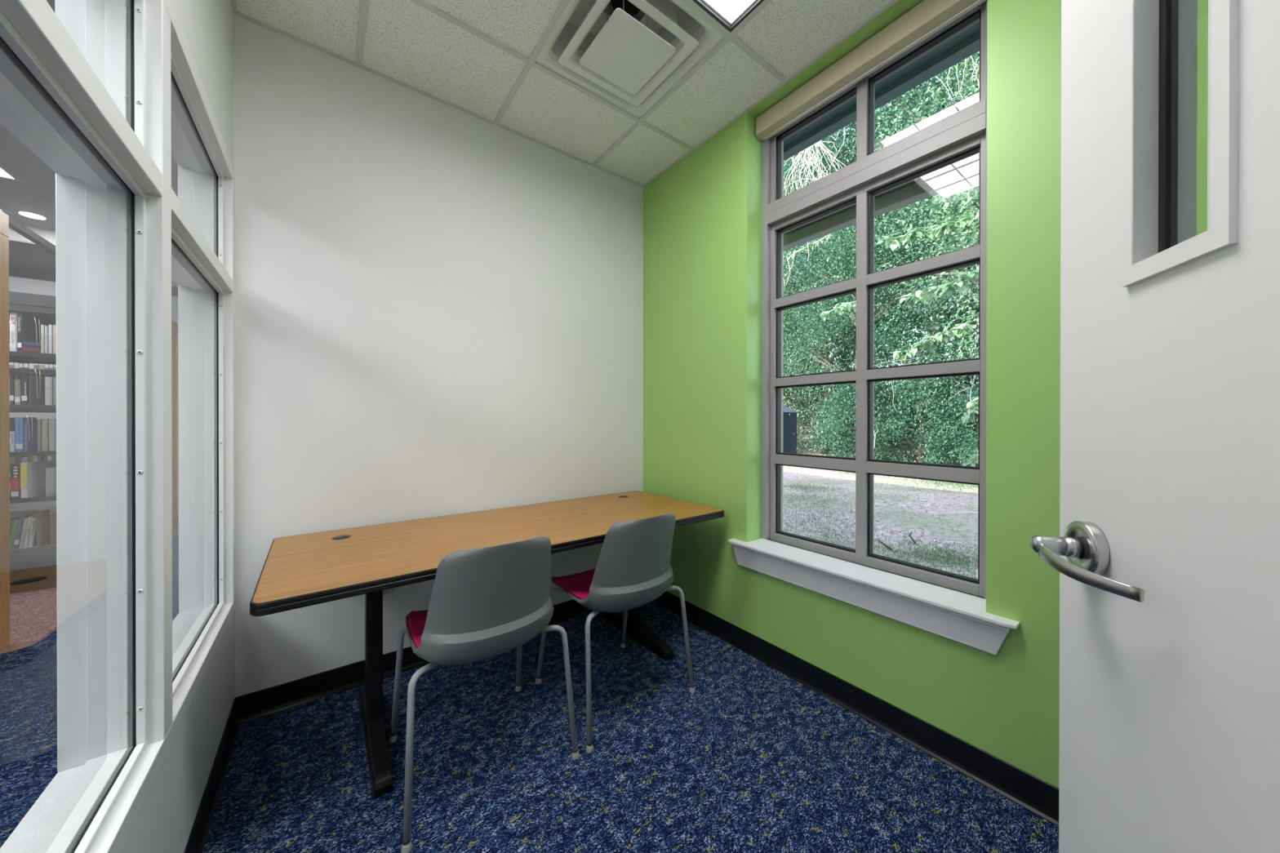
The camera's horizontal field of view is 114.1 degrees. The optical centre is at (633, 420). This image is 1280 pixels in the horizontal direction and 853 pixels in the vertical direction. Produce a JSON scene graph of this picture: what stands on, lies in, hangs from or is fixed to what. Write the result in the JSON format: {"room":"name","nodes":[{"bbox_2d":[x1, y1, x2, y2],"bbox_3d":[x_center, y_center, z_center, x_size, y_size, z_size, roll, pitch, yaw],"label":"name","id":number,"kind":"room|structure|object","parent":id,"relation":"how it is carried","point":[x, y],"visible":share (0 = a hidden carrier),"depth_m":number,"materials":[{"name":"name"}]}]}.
{"room":"library","nodes":[
{"label":"library","id":0,"kind":"room"},
{"bbox_2d":[8,276,177,509],"bbox_3d":[-7.577,-0.527,6.049,9.050,3.600,0.150,0,0,-37],"label":"wall","id":1,"kind":"structure","parent":0,"point":[15,284],"depth_m":5.59,"materials":[{"name":"grey paint"}]},
{"bbox_2d":[120,0,235,852],"bbox_3d":[-0.804,-0.248,0.484,0.140,2.877,2.718,0,0,-37],"label":"wall","id":2,"kind":"structure","parent":0,"point":[164,822],"depth_m":1.19,"materials":[{"name":"white paint"}]},
{"bbox_2d":[0,0,235,852],"bbox_3d":[-1.099,-0.117,0.882,0.144,1.718,1.728,0,0,-37],"label":"window","id":3,"kind":"structure","parent":2,"relation":"in","point":[104,93],"depth_m":0.86,"materials":[{"name":"white glass"}]},
{"bbox_2d":[183,697,239,852],"bbox_3d":[-0.778,1.138,0.580,0.014,0.105,2.594,0,0,-37],"label":"baseboard","id":4,"kind":"structure","parent":2,"relation":"attached to","point":[198,835],"depth_m":1.28,"materials":[{"name":"black rubber"}]},
{"bbox_2d":[233,14,643,697],"bbox_3d":[-0.713,-0.253,2.320,2.477,2.877,0.120,0,0,-37],"label":"wall","id":5,"kind":"structure","parent":0,"point":[438,306],"depth_m":1.96,"materials":[{"name":"white paint"}]},
{"bbox_2d":[382,587,394,595],"bbox_3d":[-1.148,0.748,1.919,0.072,0.116,0.008,0,0,-37],"label":"wall outlet","id":6,"kind":"object","parent":5,"relation":"attached to","point":[390,590],"visible":0.17,"depth_m":1.93,"materials":[{"name":"grey plastic"}]},
{"bbox_2d":[235,599,593,724],"bbox_3d":[-0.744,1.134,2.217,2.021,0.105,0.014,0,0,-37],"label":"baseboard","id":7,"kind":"structure","parent":5,"relation":"attached to","point":[263,703],"depth_m":1.78,"materials":[{"name":"black rubber"}]},
{"bbox_2d":[0,0,899,231],"bbox_3d":[-2.866,-1.611,-0.421,8.900,0.068,8.750,0,0,-37],"label":"ceiling","id":8,"kind":"structure","parent":0,"point":[477,58],"depth_m":1.87,"materials":[{"name":"tile"}]},
{"bbox_2d":[0,164,21,181],"bbox_3d":[-4.374,-1.591,2.146,1.220,0.010,0.610,0,0,-37],"label":"recessed light","id":9,"kind":"object","parent":8,"relation":"in","point":[4,173],"visible":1,"depth_m":2.69,"materials":[{"name":"white plastic"}]},
{"bbox_2d":[16,210,48,220],"bbox_3d":[-4.666,-1.592,3.219,0.144,0.006,0.144,0,0,-37],"label":"recessed light","id":10,"kind":"object","parent":8,"relation":"in","point":[28,214],"visible":1,"depth_m":3.21,"materials":[{"name":"white plastic"}]},
{"bbox_2d":[8,225,177,297],"bbox_3d":[-6.518,-1.802,4.496,8.900,0.760,3.600,0,0,-37],"label":"bulkhead","id":11,"kind":"object","parent":8,"relation":"attached to","point":[27,260],"depth_m":3.90,"materials":[{"name":"grey paint"}]},
{"bbox_2d":[8,216,55,255],"bbox_3d":[-4.991,-1.437,3.639,0.050,0.046,2.000,0,0,-37],"label":"beam","id":12,"kind":"structure","parent":11,"relation":"attached to","point":[15,225],"depth_m":3.20,"materials":[{"name":"grey paint"}]},
{"bbox_2d":[535,0,724,117],"bbox_3d":[-0.029,-1.721,1.770,0.594,0.336,0.594,0,0,-37],"label":"ceiling vent","id":13,"kind":"object","parent":8,"relation":"in","point":[629,54],"visible":0.98,"depth_m":1.79,"materials":[{"name":"white metal"}]},
{"bbox_2d":[692,0,764,31],"bbox_3d":[0.090,-1.632,1.099,1.207,0.101,0.598,0,0,-37],"label":"ceiling light","id":14,"kind":"object","parent":8,"relation":"attached to","point":[730,14],"visible":1,"depth_m":1.63,"materials":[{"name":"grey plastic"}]},
{"bbox_2d":[0,506,1058,852],"bbox_3d":[-3.866,1.246,1.056,9.050,0.122,12.300,0,0,-37],"label":"floor","id":15,"kind":"structure","parent":0,"point":[753,760],"depth_m":1.42,"materials":[{"name":"blue carpet"}]},
{"bbox_2d":[0,208,9,653],"bbox_3d":[-4.057,0.047,1.244,2.370,2.280,0.564,0,0,-37],"label":"bookcase","id":16,"kind":"object","parent":15,"relation":"on","point":[4,218],"visible":1,"depth_m":2.14,"materials":[{"name":"brown wood"}]},
{"bbox_2d":[8,291,56,593],"bbox_3d":[-5.018,0.043,2.538,2.370,2.280,0.564,0,0,-37],"label":"bookcase","id":17,"kind":"object","parent":15,"relation":"on","point":[33,568],"visible":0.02,"depth_m":2.87,"materials":[{"name":"grey metal"}]},
{"bbox_2d":[9,373,14,404],"bbox_3d":[-4.265,-0.213,2.876,0.018,0.212,0.164,0,0,-37],"label":"book","id":18,"kind":"object","parent":17,"relation":"on","point":[11,375],"visible":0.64,"depth_m":2.81,"materials":[{"name":"beige paper"}]},
{"bbox_2d":[9,417,15,452],"bbox_3d":[-4.265,0.096,2.878,0.020,0.236,0.164,0,0,-37],"label":"book","id":19,"kind":"object","parent":17,"relation":"on","point":[12,420],"visible":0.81,"depth_m":2.81,"materials":[{"name":"beige paper"}]},
{"bbox_2d":[9,312,17,351],"bbox_3d":[-4.260,-0.600,2.879,0.029,0.265,0.165,0,0,-37],"label":"book","id":20,"kind":"object","parent":17,"relation":"on","point":[13,316],"visible":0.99,"depth_m":2.81,"materials":[{"name":"beige paper"}]},
{"bbox_2d":[9,518,19,549],"bbox_3d":[-4.263,0.776,2.882,0.052,0.201,0.163,0,0,-37],"label":"book","id":21,"kind":"object","parent":17,"relation":"on","point":[12,538],"visible":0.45,"depth_m":2.82,"materials":[{"name":"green paper"}]},
{"bbox_2d":[10,462,24,498],"bbox_3d":[-4.256,0.413,2.885,0.037,0.235,0.164,0,0,-37],"label":"book","id":22,"kind":"object","parent":17,"relation":"on","point":[15,490],"visible":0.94,"depth_m":2.82,"materials":[{"name":"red paper"}]},
{"bbox_2d":[14,373,21,404],"bbox_3d":[-4.247,-0.213,2.890,0.024,0.213,0.164,0,0,-37],"label":"book","id":23,"kind":"object","parent":17,"relation":"on","point":[17,376],"visible":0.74,"depth_m":2.83,"materials":[{"name":"beige paper"}]},
{"bbox_2d":[13,512,34,549],"bbox_3d":[-4.244,0.766,2.895,0.052,0.221,0.164,0,0,-37],"label":"book","id":24,"kind":"object","parent":17,"relation":"on","point":[18,536],"visible":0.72,"depth_m":2.83,"materials":[{"name":"beige paper"}]},
{"bbox_2d":[18,517,28,548],"bbox_3d":[-4.229,0.772,2.907,0.041,0.206,0.163,0,0,-37],"label":"book","id":25,"kind":"object","parent":17,"relation":"on","point":[25,523],"visible":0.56,"depth_m":2.84,"materials":[{"name":"beige paper"}]},
{"bbox_2d":[15,417,36,452],"bbox_3d":[-4.242,0.095,2.895,0.032,0.238,0.164,0,0,-37],"label":"book","id":26,"kind":"object","parent":17,"relation":"on","point":[20,421],"visible":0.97,"depth_m":2.83,"materials":[{"name":"blue paper"}]},
{"bbox_2d":[23,515,32,547],"bbox_3d":[-4.215,0.770,2.917,0.036,0.210,0.163,0,0,-37],"label":"book","id":27,"kind":"object","parent":17,"relation":"on","point":[29,522],"visible":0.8,"depth_m":2.85,"materials":[{"name":"beige paper"}]},
{"bbox_2d":[25,414,32,439],"bbox_3d":[-4.168,0.049,2.859,0.050,0.179,0.023,0,0,19],"label":"support","id":28,"kind":"object","parent":17,"relation":"hanging from","point":[25,415],"visible":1,"depth_m":2.85,"materials":[{"name":"white metal"}]},
{"bbox_2d":[24,419,37,451],"bbox_3d":[-4.177,0.104,2.924,0.018,0.220,0.163,0,0,-5],"label":"book","id":29,"kind":"object","parent":17,"relation":"on","point":[31,445],"visible":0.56,"depth_m":2.86,"materials":[{"name":"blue paper"}]},
{"bbox_2d":[21,373,40,404],"bbox_3d":[-4.224,-0.214,2.907,0.026,0.215,0.164,0,0,-37],"label":"book","id":30,"kind":"object","parent":17,"relation":"on","point":[24,377],"visible":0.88,"depth_m":2.84,"materials":[{"name":"black paper"}]},
{"bbox_2d":[17,313,51,352],"bbox_3d":[-4.187,-0.599,2.898,0.030,0.263,0.150,0,0,-2],"label":"book","id":31,"kind":"object","parent":17,"relation":"on","point":[28,340],"visible":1,"depth_m":2.87,"materials":[{"name":"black paper"}]},
{"bbox_2d":[31,315,39,345],"bbox_3d":[-4.142,-0.624,2.876,0.050,0.199,0.023,0,0,19],"label":"support","id":32,"kind":"object","parent":17,"relation":"hanging from","point":[32,316],"visible":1,"depth_m":2.87,"materials":[{"name":"white metal"}]},
{"bbox_2d":[32,368,40,398],"bbox_3d":[-4.141,-0.258,2.878,0.050,0.209,0.023,0,0,19],"label":"support","id":33,"kind":"object","parent":17,"relation":"hanging from","point":[33,368],"visible":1,"depth_m":2.88,"materials":[{"name":"white metal"}]},
{"bbox_2d":[20,460,56,497],"bbox_3d":[-4.189,0.409,2.921,0.036,0.242,0.174,0,0,-11],"label":"book","id":34,"kind":"object","parent":17,"relation":"on","point":[33,474],"visible":0.87,"depth_m":2.88,"materials":[{"name":"beige paper"}]},
{"bbox_2d":[27,509,49,547],"bbox_3d":[-4.199,0.759,2.928,0.041,0.233,0.164,0,0,-37],"label":"book","id":35,"kind":"object","parent":17,"relation":"on","point":[44,513],"visible":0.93,"depth_m":2.87,"materials":[{"name":"beige paper"}]},
{"bbox_2d":[28,375,49,404],"bbox_3d":[-4.157,-0.209,2.928,0.020,0.205,0.153,0,0,-2],"label":"book","id":36,"kind":"object","parent":17,"relation":"on","point":[34,398],"visible":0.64,"depth_m":2.88,"materials":[{"name":"black paper"}]},
{"bbox_2d":[37,419,41,451],"bbox_3d":[-4.176,0.103,2.944,0.015,0.222,0.163,0,0,-37],"label":"book","id":37,"kind":"object","parent":17,"relation":"on","point":[39,421],"visible":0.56,"depth_m":2.88,"materials":[{"name":"beige paper"}]},
{"bbox_2d":[35,516,50,546],"bbox_3d":[-4.138,0.778,2.964,0.030,0.190,0.183,0,0,-8],"label":"book","id":38,"kind":"object","parent":17,"relation":"on","point":[42,525],"visible":0.56,"depth_m":2.89,"materials":[{"name":"beige paper"}]},
{"bbox_2d":[40,324,45,353],"bbox_3d":[-4.164,-0.568,2.951,0.013,0.200,0.163,0,0,-37],"label":"book","id":39,"kind":"object","parent":17,"relation":"on","point":[42,326],"visible":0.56,"depth_m":2.89,"materials":[{"name":"beige paper"}]},
{"bbox_2d":[41,418,48,451],"bbox_3d":[-4.157,0.101,2.958,0.026,0.226,0.163,0,0,-37],"label":"book","id":40,"kind":"object","parent":17,"relation":"on","point":[45,422],"visible":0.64,"depth_m":2.89,"materials":[{"name":"beige paper"}]},
{"bbox_2d":[44,325,48,353],"bbox_3d":[-4.151,-0.565,2.961,0.013,0.195,0.163,0,0,-37],"label":"book","id":41,"kind":"object","parent":17,"relation":"on","point":[46,327],"visible":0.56,"depth_m":2.90,"materials":[{"name":"beige paper"}]},
{"bbox_2d":[44,376,53,404],"bbox_3d":[-4.144,-0.207,2.967,0.030,0.200,0.163,0,0,-37],"label":"book","id":42,"kind":"object","parent":17,"relation":"on","point":[48,380],"visible":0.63,"depth_m":2.90,"materials":[{"name":"beige paper"}]},
{"bbox_2d":[45,466,56,496],"bbox_3d":[-4.138,0.430,2.974,0.042,0.200,0.163,0,0,-37],"label":"book","id":43,"kind":"object","parent":17,"relation":"on","point":[51,472],"visible":0.64,"depth_m":2.91,"materials":[{"name":"beige paper"}]},
{"bbox_2d":[48,324,53,353],"bbox_3d":[-4.137,-0.570,2.971,0.015,0.205,0.163,0,0,-37],"label":"book","id":44,"kind":"object","parent":17,"relation":"on","point":[51,326],"visible":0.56,"depth_m":2.91,"materials":[{"name":"beige paper"}]},
{"bbox_2d":[48,418,56,451],"bbox_3d":[-4.132,0.100,2.977,0.028,0.228,0.163,0,0,-37],"label":"book","id":45,"kind":"object","parent":17,"relation":"on","point":[52,422],"visible":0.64,"depth_m":2.91,"materials":[{"name":"beige paper"}]},
{"bbox_2d":[50,513,56,545],"bbox_3d":[-4.122,0.768,2.986,0.044,0.210,0.163,0,0,-37],"label":"book","id":46,"kind":"object","parent":17,"relation":"on","point":[53,517],"visible":0.32,"depth_m":2.92,"materials":[{"name":"beige paper"}]},
{"bbox_2d":[53,377,56,404],"bbox_3d":[-4.120,-0.207,2.985,0.022,0.200,0.163,0,0,-37],"label":"book","id":47,"kind":"object","parent":17,"relation":"on","point":[54,378],"visible":0.32,"depth_m":2.92,"materials":[{"name":"beige paper"}]},
{"bbox_2d":[53,324,56,353],"bbox_3d":[-4.119,-0.570,2.985,0.022,0.205,0.163,0,0,-37],"label":"book","id":48,"kind":"object","parent":17,"relation":"on","point":[54,326],"visible":0.31,"depth_m":2.92,"materials":[{"name":"beige paper"}]},
{"bbox_2d":[8,320,178,536],"bbox_3d":[-5.947,0.040,3.789,2.370,2.280,0.564,0,0,-37],"label":"bookcase","id":49,"kind":"object","parent":15,"relation":"on","point":[15,514],"visible":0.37,"depth_m":4.56,"materials":[{"name":"grey metal"}]},
{"bbox_2d":[8,346,14,368],"bbox_3d":[-5.642,-0.569,3.790,0.026,0.198,0.154,0,0,-37],"label":"book","id":50,"kind":"object","parent":49,"relation":"on","point":[11,365],"visible":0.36,"depth_m":3.73,"materials":[{"name":"beige paper"}]},
{"bbox_2d":[9,457,15,479],"bbox_3d":[-5.641,0.418,3.793,0.030,0.219,0.154,0,0,-37],"label":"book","id":51,"kind":"object","parent":49,"relation":"on","point":[12,460],"visible":0.05,"depth_m":3.73,"materials":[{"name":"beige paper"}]},
{"bbox_2d":[15,456,27,463],"bbox_3d":[-5.615,0.409,3.813,0.032,0.237,0.154,0,0,-37],"label":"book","id":52,"kind":"object","parent":49,"relation":"on","point":[18,459],"visible":0.02,"depth_m":3.75,"materials":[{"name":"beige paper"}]},
{"bbox_2d":[21,457,27,462],"bbox_3d":[-5.588,0.431,3.833,0.030,0.193,0.154,0,0,-37],"label":"book","id":53,"kind":"object","parent":49,"relation":"on","point":[24,460],"visible":0.18,"depth_m":3.77,"materials":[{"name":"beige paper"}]},
{"bbox_2d":[23,363,28,368],"bbox_3d":[-5.579,-0.567,3.837,0.028,0.194,0.154,0,0,-37],"label":"book","id":54,"kind":"object","parent":49,"relation":"on","point":[25,365],"visible":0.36,"depth_m":3.78,"materials":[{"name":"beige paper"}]},
{"bbox_2d":[27,456,33,462],"bbox_3d":[-5.563,0.407,3.851,0.030,0.240,0.154,0,0,-37],"label":"book","id":55,"kind":"object","parent":49,"relation":"on","point":[30,459],"visible":0.02,"depth_m":3.79,"materials":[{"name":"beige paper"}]},
{"bbox_2d":[28,363,34,368],"bbox_3d":[-5.556,-0.586,3.854,0.028,0.231,0.154,0,0,-37],"label":"book","id":56,"kind":"object","parent":49,"relation":"on","point":[31,366],"visible":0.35,"depth_m":3.79,"materials":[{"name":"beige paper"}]},
{"bbox_2d":[39,364,44,369],"bbox_3d":[-5.510,-0.576,3.888,0.029,0.210,0.154,0,0,-37],"label":"book","id":57,"kind":"object","parent":49,"relation":"on","point":[42,366],"visible":0.24,"depth_m":3.83,"materials":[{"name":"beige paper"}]},
{"bbox_2d":[48,364,53,369],"bbox_3d":[-5.468,-0.569,3.919,0.024,0.196,0.154,0,0,-37],"label":"book","id":58,"kind":"object","parent":49,"relation":"on","point":[51,366],"visible":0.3,"depth_m":3.86,"materials":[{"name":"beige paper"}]},
{"bbox_2d":[388,535,579,852],"bbox_3d":[-0.546,0.780,1.476,0.555,0.816,0.546,0,0,-37],"label":"shell chair","id":59,"kind":"object","parent":15,"relation":"on","point":[486,602],"visible":1,"depth_m":1.26,"materials":[{"name":"grey plastic"}]},
{"bbox_2d":[249,490,724,799],"bbox_3d":[-0.478,0.826,1.917,1.845,0.722,0.765,0,0,-37],"label":"table","id":60,"kind":"object","parent":15,"relation":"on","point":[310,569],"visible":0.94,"depth_m":1.56,"materials":[{"name":"brown wood"}]},
{"bbox_2d":[535,512,695,754],"bbox_3d":[-0.084,0.779,1.822,0.555,0.816,0.546,0,0,-38],"label":"shell chair","id":61,"kind":"object","parent":15,"relation":"on","point":[633,569],"visible":0.99,"depth_m":1.60,"materials":[{"name":"grey plastic"}]},
{"bbox_2d":[783,22,979,160],"bbox_3d":[-4.110,-2.395,1.923,10.700,0.280,26.000,0,0,-37],"label":"roof","id":62,"kind":"structure","parent":0,"point":[966,43],"depth_m":2.80,"materials":[{"name":"grey metal"}]},
{"bbox_2d":[643,0,1208,788],"bbox_3d":[1.001,-0.562,1.824,0.316,3.500,2.718,0,0,-37],"label":"wall","id":63,"kind":"structure","parent":0,"point":[703,215],"depth_m":1.53,"materials":[{"name":"green paint"}]},
{"bbox_2d":[652,591,1058,826],"bbox_3d":[0.833,1.135,1.777,0.014,0.105,2.594,0,0,-37],"label":"baseboard","id":64,"kind":"structure","parent":63,"relation":"attached to","point":[1038,797],"depth_m":1.56,"materials":[{"name":"black rubber"}]},
{"bbox_2d":[728,0,1019,655],"bbox_3d":[1.008,-0.414,1.847,0.458,2.327,1.130,0,0,-37],"label":"window","id":65,"kind":"structure","parent":63,"relation":"in","point":[962,618],"depth_m":1.79,"materials":[{"name":"grey paint"}]},
{"bbox_2d":[755,0,986,141],"bbox_3d":[0.939,-1.518,1.790,0.061,0.102,0.950,0,0,-37],"label":"roller blind","id":66,"kind":"object","parent":65,"relation":"attached to","point":[927,17],"visible":1,"depth_m":1.72,"materials":[{"name":"beige fabric"}]},
{"bbox_3d":[-0.293,-0.517,3.705,0.150,3.600,12.300,0,0,-37],"label":"wall","id":67,"kind":"structure","parent":0,"visible":0},
{"bbox_2d":[783,154,979,250],"bbox_3d":[0.408,-1.294,3.414,0.630,0.115,7.000,0,0,-37],"label":"canopy","id":68,"kind":"object","parent":67,"relation":"attached to","point":[965,171],"visible":0.02,"depth_m":2.35,"materials":[{"name":"white"}]},
{"bbox_3d":[0.784,0.092,0.047,1.050,2.200,0.140,0,0,-37],"label":"door frame","id":69,"kind":"structure","parent":0,"visible":0},
{"bbox_2d":[1029,0,1279,852],"bbox_3d":[0.529,0.119,0.260,0.120,2.130,0.926,0,0,21],"label":"door","id":70,"kind":"structure","parent":69,"relation":"attached to","point":[1166,553],"depth_m":0.50,"materials":[{"name":"white paint"}]},
{"label":"outside","id":71,"kind":"structure","parent":0,"visible":0},
{"bbox_2d":[782,405,978,578],"bbox_3d":[11.122,-0.158,21.963,39.950,3.000,66.000,0,0,-37],"label":"ground","id":72,"kind":"structure","parent":71,"point":[971,530],"depth_m":5.94,"materials":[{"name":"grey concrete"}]},
{"bbox_2d":[782,405,796,453],"bbox_3d":[4.513,0.353,13.630,1.139,1.830,1.259,0,0,-37],"label":"enclosure","id":73,"kind":"object","parent":72,"relation":"on","point":[789,422],"visible":0.08,"depth_m":13.23,"materials":[{"name":"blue metal"}]},
{"bbox_2d":[782,248,837,450],"bbox_3d":[5.382,-2.817,16.697,5.599,8.240,5.820,0,0,-13],"label":"leafy tree","id":74,"kind":"object","parent":72,"relation":"on","point":[789,282],"visible":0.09,"depth_m":15.56,"materials":[{"name":"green plant"}]},
{"bbox_2d":[782,146,888,442],"bbox_3d":[6.497,-6.231,20.205,10.810,14.432,9.977,0,0,-37],"label":"tree","id":75,"kind":"object","parent":72,"relation":"on","point":[802,171],"visible":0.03,"depth_m":17.83,"materials":[{"name":"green plant"}]},
{"bbox_2d":[807,390,877,457],"bbox_3d":[6.582,0.149,12.964,2.168,2.324,1.952,0,0,31],"label":"shrub","id":76,"kind":"object","parent":72,"relation":"on","point":[828,403],"visible":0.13,"depth_m":12.91,"materials":[{"name":"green plant"}]},
{"bbox_2d":[782,229,912,454],"bbox_3d":[6.874,-3.245,14.891,5.622,9.061,5.835,0,0,-5],"label":"leafy tree","id":77,"kind":"object","parent":72,"relation":"on","point":[797,247],"visible":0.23,"depth_m":14.63,"materials":[{"name":"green plant"}]},
{"bbox_2d":[782,127,924,426],"bbox_3d":[10.368,-8.250,24.422,13.115,17.798,12.782,0,0,-40],"label":"tree","id":78,"kind":"object","parent":72,"relation":"on","point":[798,173],"visible":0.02,"depth_m":23.00,"materials":[{"name":"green plant"}]},
{"bbox_2d":[807,382,923,461],"bbox_3d":[6.314,-0.042,11.495,2.898,2.747,3.032,0,0,27],"label":"shrub","id":79,"kind":"object","parent":72,"relation":"on","point":[848,392],"visible":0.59,"depth_m":11.28,"materials":[{"name":"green plant"}]},
{"bbox_2d":[782,203,973,460],"bbox_3d":[6.984,-2.911,12.679,5.336,8.497,5.826,0,0,-30],"label":"leafy tree","id":80,"kind":"object","parent":72,"relation":"on","point":[850,231],"visible":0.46,"depth_m":12.13,"materials":[{"name":"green plant"}]},
{"bbox_2d":[782,80,977,427],"bbox_3d":[9.079,-7.027,17.363,11.428,15.881,10.828,0,0,-31],"label":"tree","id":81,"kind":"object","parent":72,"relation":"on","point":[839,142],"visible":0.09,"depth_m":16.00,"materials":[{"name":"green plant"}]},
{"bbox_2d":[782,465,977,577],"bbox_3d":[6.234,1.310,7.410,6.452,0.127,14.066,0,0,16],"label":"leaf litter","id":82,"kind":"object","parent":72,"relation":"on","point":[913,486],"visible":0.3,"depth_m":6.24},
{"bbox_2d":[782,465,978,578],"bbox_3d":[3.914,1.301,7.985,6.400,0.262,9.842,0,0,43],"label":"grass","id":83,"kind":"structure","parent":72,"relation":"on","point":[948,558],"depth_m":4.79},
{"bbox_2d":[791,53,979,453],"bbox_3d":[11.284,-7.068,13.424,10.421,16.312,11.248,0,0,-37],"label":"tree","id":84,"kind":"object","parent":72,"relation":"on","point":[904,102],"visible":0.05,"depth_m":13.19,"materials":[{"name":"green plant"}]},
{"bbox_2d":[795,57,979,433],"bbox_3d":[13.779,-8.665,18.499,13.579,18.918,12.922,0,0,22],"label":"tree","id":85,"kind":"object","parent":72,"relation":"on","point":[956,97],"visible":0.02,"depth_m":17.89,"materials":[{"name":"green plant"}]},
{"bbox_2d":[804,182,978,464],"bbox_3d":[8.451,-3.306,11.110,5.816,9.136,5.658,0,0,-8],"label":"leafy tree","id":86,"kind":"object","parent":72,"relation":"on","point":[914,205],"visible":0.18,"depth_m":10.76,"materials":[{"name":"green plant"}]},
{"bbox_2d":[831,50,979,394],"bbox_3d":[6.168,-2.608,5.519,6.226,7.862,6.397,0,0,-6],"label":"leafy tree","id":87,"kind":"object","parent":72,"relation":"on","point":[975,233],"visible":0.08,"depth_m":6.43,"materials":[{"name":"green plant"}]},
{"bbox_2d":[783,241,808,284],"bbox_3d":[2.400,-2.301,6.188,0.199,0.566,0.485,0,0,-37],"label":"bare twig","id":88,"kind":"object","parent":87,"relation":"attached to","point":[807,242],"visible":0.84,"depth_m":6.25,"materials":[{"name":"white"}]},
{"bbox_2d":[783,126,844,195],"bbox_3d":[2.564,-3.566,5.935,0.253,1.129,1.287,0,0,-37],"label":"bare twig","id":89,"kind":"object","parent":87,"relation":"attached to","point":[820,144],"visible":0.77,"depth_m":5.93,"materials":[{"name":"white"}]},
{"bbox_2d":[820,301,856,320],"bbox_3d":[3.597,-1.877,7.087,0.772,0.332,0.341,0,0,1],"label":"leafy bough","id":90,"kind":"object","parent":87,"relation":"attached to","point":[843,306],"visible":0.97,"depth_m":7.07,"materials":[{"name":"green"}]},
{"bbox_2d":[874,355,925,366],"bbox_3d":[2.997,-0.649,4.699,0.172,0.085,0.572,0,0,-26],"label":"bare twig","id":91,"kind":"object","parent":87,"relation":"attached to","point":[924,356],"visible":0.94,"depth_m":4.71,"materials":[{"name":"white"}]},
{"bbox_2d":[876,213,978,250],"bbox_3d":[4.071,-2.592,5.397,1.618,0.469,0.425,0,0,36],"label":"leafy bough","id":92,"kind":"object","parent":87,"relation":"attached to","point":[950,227],"visible":0.73,"depth_m":5.43,"materials":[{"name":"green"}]},
{"bbox_2d":[893,315,978,363],"bbox_3d":[4.567,-1.224,5.903,1.539,0.725,0.325,0,0,26],"label":"leafy bough","id":93,"kind":"object","parent":87,"relation":"attached to","point":[909,350],"visible":0.86,"depth_m":5.95,"materials":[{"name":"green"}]},
{"bbox_2d":[897,266,978,309],"bbox_3d":[3.912,-1.675,4.995,1.231,0.503,0.383,0,0,32],"label":"leafy bough","id":94,"kind":"object","parent":87,"relation":"attached to","point":[948,289],"visible":0.78,"depth_m":5.01,"materials":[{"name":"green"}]},
{"bbox_2d":[935,55,979,101],"bbox_3d":[3.587,-3.740,4.563,0.225,0.706,0.519,0,0,-37],"label":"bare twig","id":95,"kind":"object","parent":87,"relation":"attached to","point":[971,55],"visible":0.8,"depth_m":4.57,"materials":[{"name":"white"}]},
{"bbox_2d":[943,375,975,422],"bbox_3d":[3.980,-0.250,5.012,0.123,0.568,0.524,0,0,-19],"label":"bare twig","id":96,"kind":"object","parent":87,"relation":"attached to","point":[974,375],"visible":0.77,"depth_m":4.93,"materials":[{"name":"white"}]},
{"bbox_2d":[955,395,978,426],"bbox_3d":[4.898,-0.240,5.788,0.755,0.655,0.295,0,0,-18],"label":"leafy bough","id":97,"kind":"object","parent":87,"relation":"attached to","point":[974,409],"visible":0.43,"depth_m":5.72,"materials":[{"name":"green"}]},
{"bbox_2d":[962,448,978,466],"bbox_3d":[5.164,0.456,6.079,0.770,0.504,0.270,0,0,-21],"label":"leafy bough","id":98,"kind":"object","parent":87,"relation":"attached to","point":[975,456],"visible":0.45,"depth_m":6.02,"materials":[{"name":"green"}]},
{"bbox_2d":[874,377,977,465],"bbox_3d":[7.240,0.068,10.572,2.630,2.567,2.588,0,0,29],"label":"shrub","id":99,"kind":"object","parent":72,"relation":"on","point":[922,458],"visible":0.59,"depth_m":10.29,"materials":[{"name":"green plant"}]},
{"bbox_2d":[874,179,978,465],"bbox_3d":[8.786,-2.873,9.833,5.360,8.496,5.388,0,0,19],"label":"leafy tree","id":100,"kind":"object","parent":72,"relation":"on","point":[967,268],"visible":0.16,"depth_m":10.09,"materials":[{"name":"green plant"}]},
{"bbox_2d":[905,374,978,466],"bbox_3d":[7.731,0.179,9.309,2.542,2.447,2.771,0,0,-41],"label":"shrub","id":101,"kind":"object","parent":72,"relation":"on","point":[975,390],"visible":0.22,"depth_m":9.44,"materials":[{"name":"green plant"}]},
{"bbox_2d":[906,69,979,395],"bbox_3d":[13.176,-6.918,11.177,10.778,15.906,10.197,0,0,8],"label":"tree","id":102,"kind":"object","parent":72,"relation":"on","point":[961,69],"visible":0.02,"depth_m":12.49,"materials":[{"name":"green plant"}]},
{"bbox_2d":[951,425,978,466],"bbox_3d":[7.673,0.434,8.288,2.631,2.002,2.187,0,0,1],"label":"shrub","id":103,"kind":"object","parent":72,"relation":"on","point":[975,442],"visible":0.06,"depth_m":8.74,"materials":[{"name":"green plant"}]},
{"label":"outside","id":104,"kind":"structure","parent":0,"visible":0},
{"bbox_2d":[786,233,833,259],"bbox_3d":[3.801,-3.778,8.809,1.014,0.591,0.317,0,0,21],"label":"leafy bough","id":105,"kind":"object","parent":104,"point":[808,246],"visible":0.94,"depth_m":8.80,"materials":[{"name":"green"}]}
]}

